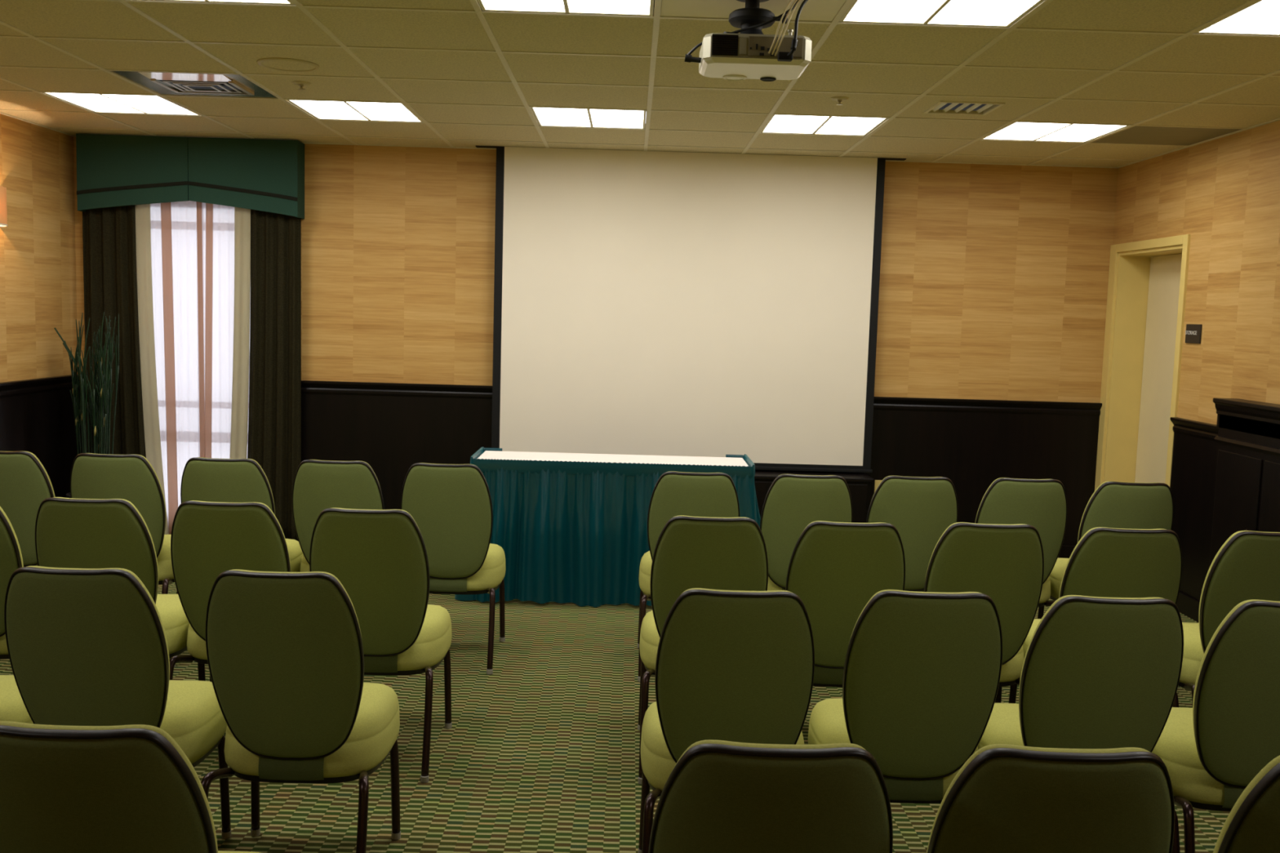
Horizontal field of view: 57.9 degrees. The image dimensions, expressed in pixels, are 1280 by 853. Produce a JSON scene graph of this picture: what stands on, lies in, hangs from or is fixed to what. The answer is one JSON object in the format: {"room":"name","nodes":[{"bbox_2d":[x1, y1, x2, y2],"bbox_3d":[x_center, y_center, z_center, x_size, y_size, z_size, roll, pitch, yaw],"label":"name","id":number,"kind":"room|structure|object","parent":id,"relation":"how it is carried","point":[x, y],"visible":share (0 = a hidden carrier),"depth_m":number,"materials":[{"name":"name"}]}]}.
{"room":"conference room","nodes":[
{"label":"conference room","id":0,"kind":"room"},
{"bbox_2d":[0,113,77,382],"bbox_3d":[-3.648,-0.180,3.006,0.120,2.663,8.900,2,6,-1],"label":"wall","id":1,"kind":"structure","parent":0,"point":[38,294],"depth_m":6.90,"materials":[{"name":"brown wood"}]},
{"bbox_2d":[0,374,79,497],"bbox_3d":[-3.591,0.622,3.079,0.040,1.055,8.888,2,6,-1],"label":"wainscoting","id":2,"kind":"structure","parent":1,"relation":"attached to","point":[37,416],"depth_m":7.02,"materials":[{"name":"wood"}]},
{"bbox_2d":[73,136,1118,534],"bbox_3d":[-0.112,-0.522,7.529,7.260,2.663,0.120,2,6,-1],"label":"wall","id":3,"kind":"structure","parent":0,"point":[993,282],"depth_m":7.43,"materials":[{"name":"brown wood"}]},
{"bbox_2d":[150,200,199,534],"bbox_3d":[-3.000,-0.402,7.418,0.410,2.220,0.025,2,6,-1],"label":"sheer curtain","id":4,"kind":"object","parent":3,"relation":"hanging from","point":[173,224],"visible":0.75,"depth_m":7.40,"materials":[{"name":"white fabric"}]},
{"bbox_2d":[75,133,304,218],"bbox_3d":[-2.815,-1.568,7.263,1.368,0.471,0.165,2,6,-1],"label":"window valance","id":5,"kind":"object","parent":3,"relation":"attached to","point":[113,171],"visible":1,"depth_m":7.19,"materials":[{"name":"teal fabric"}]},
{"bbox_2d":[82,204,168,534],"bbox_3d":[-3.276,-0.380,7.369,0.530,2.170,0.064,2,6,-1],"label":"window curtain","id":6,"kind":"object","parent":5,"relation":"hanging from","point":[117,240],"visible":0.61,"depth_m":7.33,"materials":[{"name":"brown fabric"}]},
{"bbox_2d":[229,207,301,539],"bbox_3d":[-2.406,-0.356,7.379,0.480,2.170,0.063,2,6,-1],"label":"window curtain","id":7,"kind":"object","parent":5,"relation":"hanging from","point":[268,245],"visible":0.86,"depth_m":7.36,"materials":[{"name":"brown fabric"}]},
{"bbox_2d":[196,201,249,458],"bbox_3d":[-2.670,-0.392,7.411,0.330,2.220,0.026,2,6,-1],"label":"sheer curtain","id":8,"kind":"object","parent":3,"relation":"hanging from","point":[215,222],"visible":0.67,"depth_m":7.39,"materials":[{"name":"white fabric"}]},
{"bbox_2d":[79,387,1099,546],"bbox_3d":[-0.325,0.304,7.543,6.640,1.005,0.012,2,6,-1],"label":"wainscoting","id":9,"kind":"structure","parent":3,"relation":"attached to","point":[392,434],"depth_m":7.52,"materials":[{"name":"wood"}]},
{"bbox_2d":[76,373,1102,416],"bbox_3d":[-0.310,-0.202,7.479,6.640,0.085,0.040,2,6,-1],"label":"trim","id":10,"kind":"structure","parent":3,"relation":"attached to","point":[313,387],"depth_m":7.48,"materials":[{"name":"black wood"}]},
{"bbox_2d":[0,582,1230,852],"bbox_3d":[-0.119,1.284,3.175,7.260,0.080,9.140,2,6,-1],"label":"floor","id":11,"kind":"structure","parent":0,"point":[540,753],"depth_m":3.94,"materials":[{"name":"carpet"}]},
{"bbox_2d":[0,506,23,659],"bbox_3d":[-2.284,0.641,4.079,0.444,0.897,0.590,2,6,-1],"label":"banquet chair","id":12,"kind":"object","parent":11,"relation":"on","point":[11,556],"visible":0.15,"depth_m":3.86,"materials":[{"name":"green fabric"}]},
{"bbox_2d":[0,506,23,567],"bbox_3d":[-2.278,0.470,3.881,0.385,0.513,0.170,2,6,-1],"label":"backrest","id":13,"kind":"object","parent":12,"relation":"on","point":[11,556],"depth_m":3.85,"materials":[{"name":"green fabric"}]},
{"bbox_2d":[0,675,33,724],"bbox_3d":[-1.857,0.750,3.103,0.444,0.897,0.590,2,6,-1],"label":"banquet chair","id":14,"kind":"object","parent":11,"relation":"on","point":[12,708],"visible":0.2,"depth_m":3.11,"materials":[{"name":"green fabric"}]},
{"bbox_2d":[0,451,55,567],"bbox_3d":[-2.721,0.522,5.169,0.444,0.897,0.590,2,6,-1],"label":"banquet chair","id":15,"kind":"object","parent":11,"relation":"on","point":[24,482],"visible":0.28,"depth_m":4.92,"materials":[{"name":"green fabric"}]},
{"bbox_2d":[26,451,55,497],"bbox_3d":[-2.714,0.350,4.972,0.385,0.513,0.170,2,6,-1],"label":"cushion","id":16,"kind":"object","parent":15,"relation":"on","point":[38,484],"depth_m":4.91,"materials":[{"name":"green fabric"}]},
{"bbox_2d":[53,311,119,497],"bbox_3d":[-3.349,0.030,7.078,0.308,1.466,0.308,5,7,31],"label":"potted grass","id":17,"kind":"object","parent":11,"relation":"on","point":[100,401],"depth_m":7.03,"materials":[{"name":"plant"}]},
{"bbox_2d":[4,565,231,839],"bbox_3d":[-1.392,0.763,3.100,0.444,0.897,0.590,2,6,-1],"label":"banquet chair","id":18,"kind":"object","parent":11,"relation":"on","point":[86,646],"visible":0.66,"depth_m":2.87,"materials":[{"name":"green fabric"}]},
{"bbox_2d":[25,565,169,688],"bbox_3d":[-1.385,0.592,2.903,0.385,0.513,0.170,2,6,-1],"label":"backrest","id":19,"kind":"object","parent":18,"relation":"on","point":[103,628],"depth_m":2.84,"materials":[{"name":"green fabric"}]},
{"bbox_2d":[35,497,205,680],"bbox_3d":[-1.826,0.655,4.075,0.444,0.897,0.590,2,6,-1],"label":"banquet chair","id":20,"kind":"object","parent":11,"relation":"on","point":[70,532],"visible":0.35,"depth_m":3.81,"materials":[{"name":"green fabric"}]},
{"bbox_2d":[52,497,158,595],"bbox_3d":[-1.820,0.483,3.878,0.385,0.513,0.170,2,6,-1],"label":"backrest","id":21,"kind":"object","parent":20,"relation":"on","point":[87,533],"depth_m":3.80,"materials":[{"name":"green fabric"}]},
{"bbox_2d":[70,453,174,594],"bbox_3d":[-2.249,0.536,5.169,0.444,0.897,0.590,2,6,-1],"label":"banquet chair","id":22,"kind":"object","parent":11,"relation":"on","point":[132,478],"visible":0.32,"depth_m":4.90,"materials":[{"name":"green fabric"}]},
{"bbox_2d":[88,453,165,528],"bbox_3d":[-2.242,0.364,4.972,0.385,0.513,0.170,2,6,-1],"label":"backrest","id":23,"kind":"object","parent":22,"relation":"on","point":[132,478],"depth_m":4.89,"materials":[{"name":"green fabric"}]},
{"bbox_2d":[0,721,259,852],"bbox_3d":[-0.890,0.879,2.067,0.444,0.897,0.590,2,6,-1],"label":"banquet chair","id":24,"kind":"object","parent":11,"relation":"on","point":[125,788],"visible":1,"depth_m":1.78,"materials":[{"name":"green fabric"}]},
{"bbox_2d":[168,500,290,682],"bbox_3d":[-1.381,0.667,4.086,0.444,0.897,0.590,2,6,-1],"label":"banquet chair","id":25,"kind":"object","parent":11,"relation":"on","point":[208,540],"visible":0.36,"depth_m":3.82,"materials":[{"name":"green fabric"}]},
{"bbox_2d":[190,500,290,564],"bbox_3d":[-1.374,0.495,3.889,0.385,0.513,0.170,2,6,-1],"label":"backrest","id":26,"kind":"object","parent":25,"relation":"on","point":[222,533],"depth_m":3.80,"materials":[{"name":"green fabric"}]},
{"bbox_2d":[173,457,302,667],"bbox_3d":[-1.766,0.552,5.139,0.444,0.897,0.590,2,6,-1],"label":"banquet chair","id":27,"kind":"object","parent":11,"relation":"on","point":[203,479],"visible":0.27,"depth_m":4.86,"materials":[{"name":"green fabric"}]},
{"bbox_2d":[199,457,275,509],"bbox_3d":[-1.759,0.381,4.942,0.385,0.513,0.170,2,6,-1],"label":"cushion","id":28,"kind":"object","parent":27,"relation":"on","point":[220,480],"depth_m":4.85,"materials":[{"name":"green fabric"}]},
{"bbox_2d":[200,569,400,852],"bbox_3d":[-0.904,0.775,3.125,0.444,0.897,0.590,2,6,-1],"label":"banquet chair","id":29,"kind":"object","parent":11,"relation":"on","point":[285,655],"visible":0.98,"depth_m":2.92,"materials":[{"name":"green fabric"}]},
{"bbox_2d":[292,459,384,572],"bbox_3d":[-1.302,0.563,5.169,0.444,0.897,0.590,2,6,-1],"label":"banquet chair","id":30,"kind":"object","parent":11,"relation":"on","point":[318,486],"visible":0.27,"depth_m":4.90,"materials":[{"name":"green fabric"}]},
{"bbox_2d":[309,507,452,782],"bbox_3d":[-0.901,0.686,4.028,0.444,0.897,0.590,2,6,-1],"label":"banquet chair","id":31,"kind":"object","parent":11,"relation":"on","point":[379,557],"visible":0.74,"depth_m":3.80,"materials":[{"name":"green fabric"}]},
{"bbox_2d":[400,462,505,675],"bbox_3d":[-0.837,0.577,5.166,0.444,0.897,0.590,2,6,-1],"label":"banquet chair","id":32,"kind":"object","parent":11,"relation":"on","point":[451,505],"visible":0.8,"depth_m":4.95,"materials":[{"name":"green fabric"}]},
{"bbox_2d":[637,471,739,682],"bbox_3d":[0.220,0.611,5.129,0.444,0.897,0.590,2,6,-1],"label":"banquet chair","id":33,"kind":"object","parent":11,"relation":"on","point":[708,495],"visible":0.4,"depth_m":4.85,"materials":[{"name":"green fabric"}]},
{"bbox_2d":[637,515,768,784],"bbox_3d":[0.224,0.715,4.069,0.444,0.897,0.590,2,6,-1],"label":"banquet chair","id":34,"kind":"object","parent":11,"relation":"on","point":[718,553],"visible":0.48,"depth_m":3.81,"materials":[{"name":"green fabric"}]},
{"bbox_2d":[638,588,814,852],"bbox_3d":[0.227,0.813,3.069,0.444,0.897,0.590,2,6,-1],"label":"banquet chair","id":35,"kind":"object","parent":11,"relation":"on","point":[731,665],"visible":0.7,"depth_m":2.83,"materials":[{"name":"green fabric"}]},
{"bbox_2d":[648,739,893,852],"bbox_3d":[0.202,0.910,2.075,0.444,0.897,0.590,2,6,-1],"label":"banquet chair","id":36,"kind":"object","parent":11,"relation":"on","point":[719,796],"visible":1,"depth_m":1.78,"materials":[{"name":"green fabric"}]},
{"bbox_2d":[672,739,865,769],"bbox_3d":[0.209,0.738,1.878,0.385,0.513,0.170,2,6,-1],"label":"chair backrest","id":37,"kind":"object","parent":36,"relation":"on","point":[707,754],"depth_m":1.76,"materials":[{"name":"green fabric"}]},
{"bbox_2d":[760,474,853,591],"bbox_3d":[0.703,0.623,5.148,0.444,0.897,0.590,2,6,-1],"label":"banquet chair","id":38,"kind":"object","parent":11,"relation":"on","point":[792,502],"visible":0.33,"depth_m":4.88,"materials":[{"name":"green fabric"}]},
{"bbox_2d":[754,470,874,523],"bbox_3d":[0.280,0.560,7.391,2.360,0.560,0.302,2,6,-1],"label":"base cabinet","id":39,"kind":"object","parent":11,"relation":"on","point":[859,483],"visible":0.11,"depth_m":7.26,"materials":[{"name":"brown wood"}]},
{"bbox_2d":[785,520,905,687],"bbox_3d":[0.674,0.730,4.043,0.444,0.897,0.590,2,6,-1],"label":"banquet chair","id":40,"kind":"object","parent":11,"relation":"on","point":[835,569],"visible":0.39,"depth_m":3.79,"materials":[{"name":"green fabric"}]},
{"bbox_2d":[800,520,884,534],"bbox_3d":[0.681,0.559,3.846,0.385,0.513,0.170,2,6,-1],"label":"cushion","id":41,"kind":"object","parent":40,"relation":"on","point":[817,527],"depth_m":3.73,"materials":[{"name":"green fabric"}]},
{"bbox_2d":[808,589,1002,804],"bbox_3d":[0.702,0.823,3.111,0.444,0.897,0.590,2,6,-1],"label":"banquet chair","id":42,"kind":"object","parent":11,"relation":"on","point":[922,672],"visible":0.67,"depth_m":2.88,"materials":[{"name":"green fabric"}]},
{"bbox_2d":[849,589,981,639],"bbox_3d":[0.708,0.651,2.914,0.385,0.513,0.170,2,6,-1],"label":"chair backrest","id":43,"kind":"object","parent":42,"relation":"on","point":[889,614],"depth_m":2.81,"materials":[{"name":"green fabric"}]},
{"bbox_2d":[866,475,958,591],"bbox_3d":[1.163,0.632,5.194,0.444,0.897,0.590,2,6,-1],"label":"banquet chair","id":44,"kind":"object","parent":11,"relation":"on","point":[921,509],"visible":0.4,"depth_m":4.93,"materials":[{"name":"green fabric"}]},
{"bbox_2d":[873,475,942,494],"bbox_3d":[1.170,0.460,4.996,0.385,0.513,0.170,2,6,-1],"label":"cushion","id":45,"kind":"object","parent":44,"relation":"on","point":[891,485],"depth_m":4.88,"materials":[{"name":"green fabric"}]},
{"bbox_2d":[924,522,1044,702],"bbox_3d":[1.147,0.739,4.093,0.444,0.897,0.590,2,6,-1],"label":"banquet chair","id":46,"kind":"object","parent":11,"relation":"on","point":[1002,562],"visible":0.37,"depth_m":3.83,"materials":[{"name":"green fabric"}]},
{"bbox_2d":[924,522,1026,580],"bbox_3d":[1.154,0.568,3.896,0.385,0.513,0.170,2,6,-1],"label":"chair backrest","id":47,"kind":"object","parent":46,"relation":"on","point":[965,551],"depth_m":3.80,"materials":[{"name":"green fabric"}]},
{"bbox_2d":[974,477,1066,607],"bbox_3d":[1.644,0.642,5.227,0.444,0.897,0.590,2,6,-1],"label":"banquet chair","id":48,"kind":"object","parent":11,"relation":"on","point":[1040,504],"visible":0.28,"depth_m":4.96,"materials":[{"name":"green fabric"}]},
{"bbox_2d":[974,477,1018,523],"bbox_3d":[1.651,0.471,5.030,0.385,0.513,0.170,2,6,-1],"label":"cushion","id":49,"kind":"object","parent":48,"relation":"on","point":[999,504],"depth_m":4.95,"materials":[{"name":"green fabric"}]},
{"bbox_2d":[926,744,1174,852],"bbox_3d":[0.657,0.921,2.092,0.444,0.897,0.590,2,6,-1],"label":"banquet chair","id":50,"kind":"object","parent":11,"relation":"on","point":[1005,798],"visible":1,"depth_m":1.80,"materials":[{"name":"green fabric"}]},
{"bbox_2d":[977,595,1183,852],"bbox_3d":[1.149,0.836,3.110,0.444,0.897,0.590,2,6,-1],"label":"banquet chair","id":51,"kind":"object","parent":11,"relation":"on","point":[1097,673],"visible":0.56,"depth_m":2.87,"materials":[{"name":"green fabric"}]},
{"bbox_2d":[1018,595,1164,695],"bbox_3d":[1.156,0.664,2.912,0.385,0.513,0.170,2,6,-1],"label":"chair backrest","id":52,"kind":"object","parent":51,"relation":"on","point":[1082,645],"depth_m":2.83,"materials":[{"name":"green fabric"}]},
{"bbox_2d":[1008,527,1182,707],"bbox_3d":[1.600,0.754,4.077,0.444,0.897,0.590,2,6,-1],"label":"banquet chair","id":53,"kind":"object","parent":11,"relation":"on","point":[1105,562],"visible":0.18,"depth_m":3.80,"materials":[{"name":"green fabric"}]},
{"bbox_2d":[1058,527,1166,598],"bbox_3d":[1.607,0.582,3.880,0.385,0.513,0.170,2,6,-1],"label":"chair backrest","id":54,"kind":"object","parent":53,"relation":"on","point":[1105,562],"depth_m":3.80,"materials":[{"name":"green fabric"}]},
{"bbox_2d":[1037,481,1173,618],"bbox_3d":[2.095,0.657,5.212,0.444,0.897,0.590,2,6,-1],"label":"banquet chair","id":55,"kind":"object","parent":11,"relation":"on","point":[1113,504],"visible":0.3,"depth_m":4.93,"materials":[{"name":"green fabric"}]},
{"bbox_2d":[1077,481,1159,542],"bbox_3d":[2.102,0.485,5.014,0.385,0.513,0.170,2,6,-1],"label":"cushion","id":56,"kind":"object","parent":55,"relation":"on","point":[1113,504],"depth_m":4.93,"materials":[{"name":"green fabric"}]},
{"bbox_2d":[1151,600,1279,852],"bbox_3d":[1.598,0.848,3.117,0.444,0.897,0.590,2,6,-1],"label":"banquet chair","id":57,"kind":"object","parent":11,"relation":"on","point":[1211,751],"visible":0.7,"depth_m":2.92,"materials":[{"name":"green fabric"}]},
{"bbox_2d":[1192,600,1279,737],"bbox_3d":[1.605,0.676,2.920,0.385,0.513,0.170,2,6,-1],"label":"chair backrest","id":58,"kind":"object","parent":57,"relation":"on","point":[1237,692],"depth_m":2.87,"materials":[{"name":"green fabric"}]},
{"bbox_2d":[1177,530,1279,704],"bbox_3d":[2.085,0.766,4.092,0.444,0.897,0.590,2,6,-1],"label":"banquet chair","id":59,"kind":"object","parent":11,"relation":"on","point":[1246,566],"visible":0.35,"depth_m":3.84,"materials":[{"name":"green fabric"}]},
{"bbox_2d":[1198,530,1279,643],"bbox_3d":[2.092,0.595,3.895,0.385,0.513,0.170,2,6,-1],"label":"chair backrest","id":60,"kind":"object","parent":59,"relation":"on","point":[1246,566],"depth_m":3.83,"materials":[{"name":"green fabric"}]},
{"bbox_2d":[1213,755,1279,852],"bbox_3d":[1.129,0.934,2.097,0.444,0.897,0.590,2,6,-1],"label":"banquet chair","id":61,"kind":"object","parent":11,"relation":"on","point":[1252,825],"visible":1,"depth_m":1.83,"materials":[{"name":"green fabric"}]},
{"bbox_3d":[-0.157,0.554,6.394,1.452,0.741,0.440,2,6,-1],"label":"folding table","id":62,"kind":"object","parent":11,"relation":"on","visible":0},
{"bbox_2d":[454,446,760,607],"bbox_3d":[-0.156,0.540,6.384,1.729,0.764,0.713,2,6,-1],"label":"table skirt","id":63,"kind":"object","parent":62,"relation":"attached to","point":[575,532],"visible":0.53,"depth_m":6.11,"materials":[{"name":"teal fabric"}]},
{"bbox_2d":[477,450,748,466],"bbox_3d":[-0.149,0.280,6.366,1.464,0.202,0.450,2,6,-1],"label":"tablecloth","id":64,"kind":"object","parent":62,"relation":"on","point":[493,455],"visible":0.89,"depth_m":6.39,"materials":[{"name":"white fabric"}]},
{"bbox_2d":[0,0,1279,167],"bbox_3d":[-0.234,-1.321,2.923,6.628,0.018,8.877,2,6,-1],"label":"ceiling","id":65,"kind":"structure","parent":0,"point":[42,18],"depth_m":4.89,"materials":[{"name":"tile"}]},
{"bbox_2d":[43,92,199,115],"bbox_3d":[-2.698,-1.722,6.057,0.582,0.069,0.582,2,6,-1],"label":"ceiling light","id":66,"kind":"object","parent":65,"relation":"attached to","point":[102,103],"visible":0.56,"depth_m":6.17,"materials":[{"name":"paint"}]},
{"bbox_2d":[54,93,130,109],"bbox_3d":[-2.841,-1.715,6.057,0.271,0.018,0.556,2,6,-1],"label":"diffuser","id":67,"kind":"object","parent":66,"relation":"attached to","point":[88,101],"depth_m":6.10,"materials":[{"name":"white plastic"}]},
{"bbox_2d":[110,94,186,111],"bbox_3d":[-2.556,-1.708,6.060,0.271,0.018,0.556,2,6,-1],"label":"diffuser","id":68,"kind":"object","parent":66,"relation":"attached to","point":[140,103],"depth_m":6.13,"materials":[{"name":"white plastic"}]},
{"bbox_2d":[111,71,277,97],"bbox_3d":[-2.085,-1.623,5.459,0.586,0.053,0.586,2,6,-1],"label":"ceiling vent","id":69,"kind":"object","parent":65,"relation":"in","point":[152,81],"visible":0.96,"depth_m":5.40,"materials":[{"name":"metal"}]},
{"bbox_2d":[257,57,319,71],"bbox_3d":[-1.498,-1.541,4.927,0.256,0.008,0.256,2,6,-1],"label":"ceiling speaker","id":70,"kind":"object","parent":65,"relation":"attached to","point":[290,64],"visible":1,"depth_m":4.91,"materials":[{"name":"beige plastic"}]},
{"bbox_2d":[287,99,423,122],"bbox_3d":[-1.480,-1.688,6.069,0.582,0.069,0.582,2,6,-1],"label":"ceiling light","id":71,"kind":"object","parent":65,"relation":"attached to","point":[343,110],"visible":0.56,"depth_m":6.19,"materials":[{"name":"white plastic"}]},
{"bbox_2d":[294,100,361,115],"bbox_3d":[-1.622,-1.681,6.069,0.271,0.018,0.556,2,6,-1],"label":"diffuser","id":72,"kind":"object","parent":71,"relation":"attached to","point":[314,108],"depth_m":6.12,"materials":[{"name":"white plastic"}]},
{"bbox_2d":[351,102,417,118],"bbox_3d":[-1.337,-1.673,6.072,0.271,0.018,0.556,2,6,-1],"label":"diffuser","id":73,"kind":"object","parent":71,"relation":"attached to","point":[366,109],"depth_m":6.15,"materials":[{"name":"white plastic"}]},
{"bbox_2d":[477,0,653,15],"bbox_3d":[-0.244,-1.415,3.655,0.582,0.069,0.582,2,6,-1],"label":"ceiling light","id":74,"kind":"object","parent":65,"relation":"attached to","point":[633,7],"visible":1,"depth_m":3.93,"materials":[{"name":"white plastic"}]},
{"bbox_2d":[483,0,564,7],"bbox_3d":[-0.386,-1.409,3.654,0.271,0.018,0.556,2,6,-1],"label":"diffuser","id":75,"kind":"object","parent":74,"relation":"attached to","point":[486,3],"depth_m":3.93,"materials":[{"name":"white plastic"}]},
{"bbox_2d":[568,0,649,10],"bbox_3d":[-0.102,-1.401,3.657,0.271,0.018,0.556,2,6,-1],"label":"diffuser","id":76,"kind":"object","parent":74,"relation":"attached to","point":[573,5],"depth_m":3.92,"materials":[{"name":"white plastic"}]},
{"bbox_2d":[530,106,645,128],"bbox_3d":[-0.261,-1.654,6.081,0.582,0.069,0.582,2,6,-1],"label":"ceiling light","id":77,"kind":"object","parent":65,"relation":"attached to","point":[556,117],"visible":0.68,"depth_m":6.20,"materials":[{"name":"white plastic"}]},
{"bbox_2d":[534,107,590,124],"bbox_3d":[-0.404,-1.647,6.081,0.271,0.018,0.556,2,6,-1],"label":"diffuser","id":78,"kind":"object","parent":77,"relation":"attached to","point":[543,115],"depth_m":6.17,"materials":[{"name":"white plastic"}]},
{"bbox_2d":[590,109,643,125],"bbox_3d":[-0.119,-1.639,6.084,0.271,0.018,0.556,2,6,-1],"label":"diffuser","id":79,"kind":"object","parent":77,"relation":"attached to","point":[597,117],"depth_m":6.18,"materials":[{"name":"white plastic"}]},
{"bbox_2d":[0,0,1279,168],"bbox_3d":[-0.234,-1.324,2.918,6.640,0.035,8.900,2,6,-1],"label":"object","id":80,"kind":"structure","parent":65,"relation":"attached to","point":[656,15],"depth_m":5.16,"materials":[{"name":"paint"}]},
{"bbox_2d":[475,145,906,160],"bbox_3d":[0.321,-1.718,7.263,2.697,0.005,0.061,2,6,-1],"label":"screen slot","id":81,"kind":"object","parent":65,"relation":"attached to","point":[477,146],"visible":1,"depth_m":7.24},
{"bbox_2d":[491,146,885,473],"bbox_3d":[0.292,-0.726,7.331,2.461,1.991,0.024,2,6,-1],"label":"projection screen","id":82,"kind":"object","parent":81,"relation":"hanging from","point":[646,303],"visible":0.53,"depth_m":7.32,"materials":[{"name":"fabric"}]},
{"bbox_2d":[660,0,845,21],"bbox_3d":[0.365,-1.373,3.663,0.586,0.012,0.586,2,6,-1],"label":"ceiling panel","id":83,"kind":"object","parent":65,"relation":"attached to","point":[812,10],"visible":0.8,"depth_m":3.82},
{"bbox_2d":[723,0,787,34],"bbox_3d":[0.349,-1.298,3.678,0.234,0.142,0.156,2,6,-1],"label":"mount","id":84,"kind":"object","parent":83,"relation":"attached to","point":[752,15],"visible":0.59,"depth_m":3.64,"materials":[{"name":"black metal"}]},
{"bbox_2d":[698,29,811,81],"bbox_3d":[0.363,-1.190,3.701,0.336,0.120,0.295,2,6,-1],"label":"projector","id":85,"kind":"object","parent":84,"relation":"hanging from","point":[728,56],"visible":0.97,"depth_m":3.57,"materials":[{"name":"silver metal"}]},
{"bbox_2d":[711,34,738,55],"bbox_3d":[0.262,-1.175,3.560,0.080,0.062,0.006,2,6,-1],"label":"vent grille","id":86,"kind":"object","parent":85,"relation":"attached to","point":[722,44],"depth_m":3.56,"materials":[{"name":"black plastic"}]},
{"bbox_2d":[760,115,887,135],"bbox_3d":[0.958,-1.620,6.093,0.582,0.069,0.582,2,6,-1],"label":"ceiling light","id":87,"kind":"object","parent":65,"relation":"attached to","point":[824,125],"visible":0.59,"depth_m":6.21,"materials":[{"name":"white plastic"}]},
{"bbox_2d":[764,115,826,131],"bbox_3d":[0.815,-1.613,6.093,0.271,0.018,0.556,2,6,-1],"label":"diffuser","id":88,"kind":"object","parent":87,"relation":"attached to","point":[776,122],"depth_m":6.18,"materials":[{"name":"white plastic"}]},
{"bbox_2d":[818,116,881,132],"bbox_3d":[1.100,-1.605,6.096,0.271,0.018,0.556,2,6,-1],"label":"diffuser","id":89,"kind":"object","parent":87,"relation":"attached to","point":[826,124],"depth_m":6.16,"materials":[{"name":"white plastic"}]},
{"bbox_2d":[839,0,1043,26],"bbox_3d":[0.975,-1.381,3.667,0.582,0.069,0.582,2,6,-1],"label":"ceiling light","id":90,"kind":"object","parent":65,"relation":"attached to","point":[997,13],"visible":0.87,"depth_m":3.88,"materials":[{"name":"white plastic"}]},
{"bbox_2d":[846,0,942,19],"bbox_3d":[0.832,-1.375,3.666,0.271,0.018,0.556,2,6,-1],"label":"diffuser","id":91,"kind":"object","parent":90,"relation":"attached to","point":[859,9],"depth_m":3.87,"materials":[{"name":"white plastic"}]},
{"bbox_2d":[932,0,1034,22],"bbox_3d":[1.117,-1.367,3.669,0.271,0.018,0.556,2,6,-1],"label":"diffuser","id":92,"kind":"object","parent":90,"relation":"attached to","point":[944,11],"depth_m":3.84,"materials":[{"name":"white plastic"}]},
{"bbox_2d":[897,95,1052,120],"bbox_3d":[1.571,-1.537,5.493,0.586,0.062,0.586,2,6,-1],"label":"ceiling vent","id":93,"kind":"object","parent":65,"relation":"in","point":[995,108],"visible":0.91,"depth_m":5.49,"materials":[{"name":"metal"}]},
{"bbox_2d":[982,122,1128,142],"bbox_3d":[2.176,-1.586,6.105,0.582,0.069,0.582,2,6,-1],"label":"ceiling light","id":94,"kind":"object","parent":65,"relation":"attached to","point":[1037,131],"visible":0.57,"depth_m":6.22,"materials":[{"name":"white plastic"}]},
{"bbox_2d":[992,122,1063,137],"bbox_3d":[2.034,-1.579,6.105,0.271,0.018,0.556,2,6,-1],"label":"diffuser","id":95,"kind":"object","parent":94,"relation":"attached to","point":[1015,130],"depth_m":6.19,"materials":[{"name":"white plastic"}]},
{"bbox_2d":[1045,124,1118,139],"bbox_3d":[2.318,-1.571,6.108,0.271,0.018,0.556,2,6,-1],"label":"diffuser","id":96,"kind":"object","parent":94,"relation":"attached to","point":[1061,131],"depth_m":6.17,"materials":[{"name":"white plastic"}]},
{"bbox_2d":[1093,125,1241,145],"bbox_3d":[2.771,-1.544,6.114,0.558,0.012,0.586,2,6,-1],"label":"ceiling panel","id":97,"kind":"object","parent":65,"relation":"attached to","point":[1136,134],"visible":0.79,"depth_m":6.11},
{"bbox_2d":[1195,0,1279,35],"bbox_3d":[2.194,-1.347,3.679,0.582,0.069,0.582,2,6,-1],"label":"ceiling light","id":98,"kind":"object","parent":65,"relation":"attached to","point":[1262,17],"visible":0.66,"depth_m":3.91,"materials":[{"name":"white plastic"}]},
{"bbox_2d":[1211,0,1279,30],"bbox_3d":[2.051,-1.341,3.678,0.271,0.018,0.556,2,6,-1],"label":"diffuser","id":99,"kind":"object","parent":98,"relation":"attached to","point":[1262,15],"depth_m":3.87,"materials":[{"name":"white plastic"}]},
{"bbox_2d":[1112,120,1279,424],"bbox_3d":[3.299,0.014,3.074,0.500,2.663,8.900,2,6,-1],"label":"wall","id":100,"kind":"structure","parent":0,"point":[1224,193],"depth_m":6.03,"materials":[{"name":"brown wood"}]},
{"bbox_2d":[1094,234,1191,490],"bbox_3d":[3.124,-0.081,7.012,0.256,2.072,1.038,2,6,-1],"label":"door","id":101,"kind":"structure","parent":100,"relation":"in","point":[1148,279],"depth_m":7.33,"materials":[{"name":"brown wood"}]},
{"bbox_2d":[1169,417,1218,601],"bbox_3d":[3.009,0.857,2.631,0.040,1.055,7.858,2,6,-1],"label":"wainscoting","id":102,"kind":"structure","parent":100,"relation":"attached to","point":[1194,446],"depth_m":6.25,"materials":[{"name":"brown wood"}]},
{"bbox_2d":[1207,397,1279,572],"bbox_3d":[2.952,0.585,4.604,0.131,1.207,2.620,2,6,-1],"label":"wainscoting","id":103,"kind":"structure","parent":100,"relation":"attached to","point":[1246,491],"depth_m":5.56,"materials":[{"name":"brown wood"}]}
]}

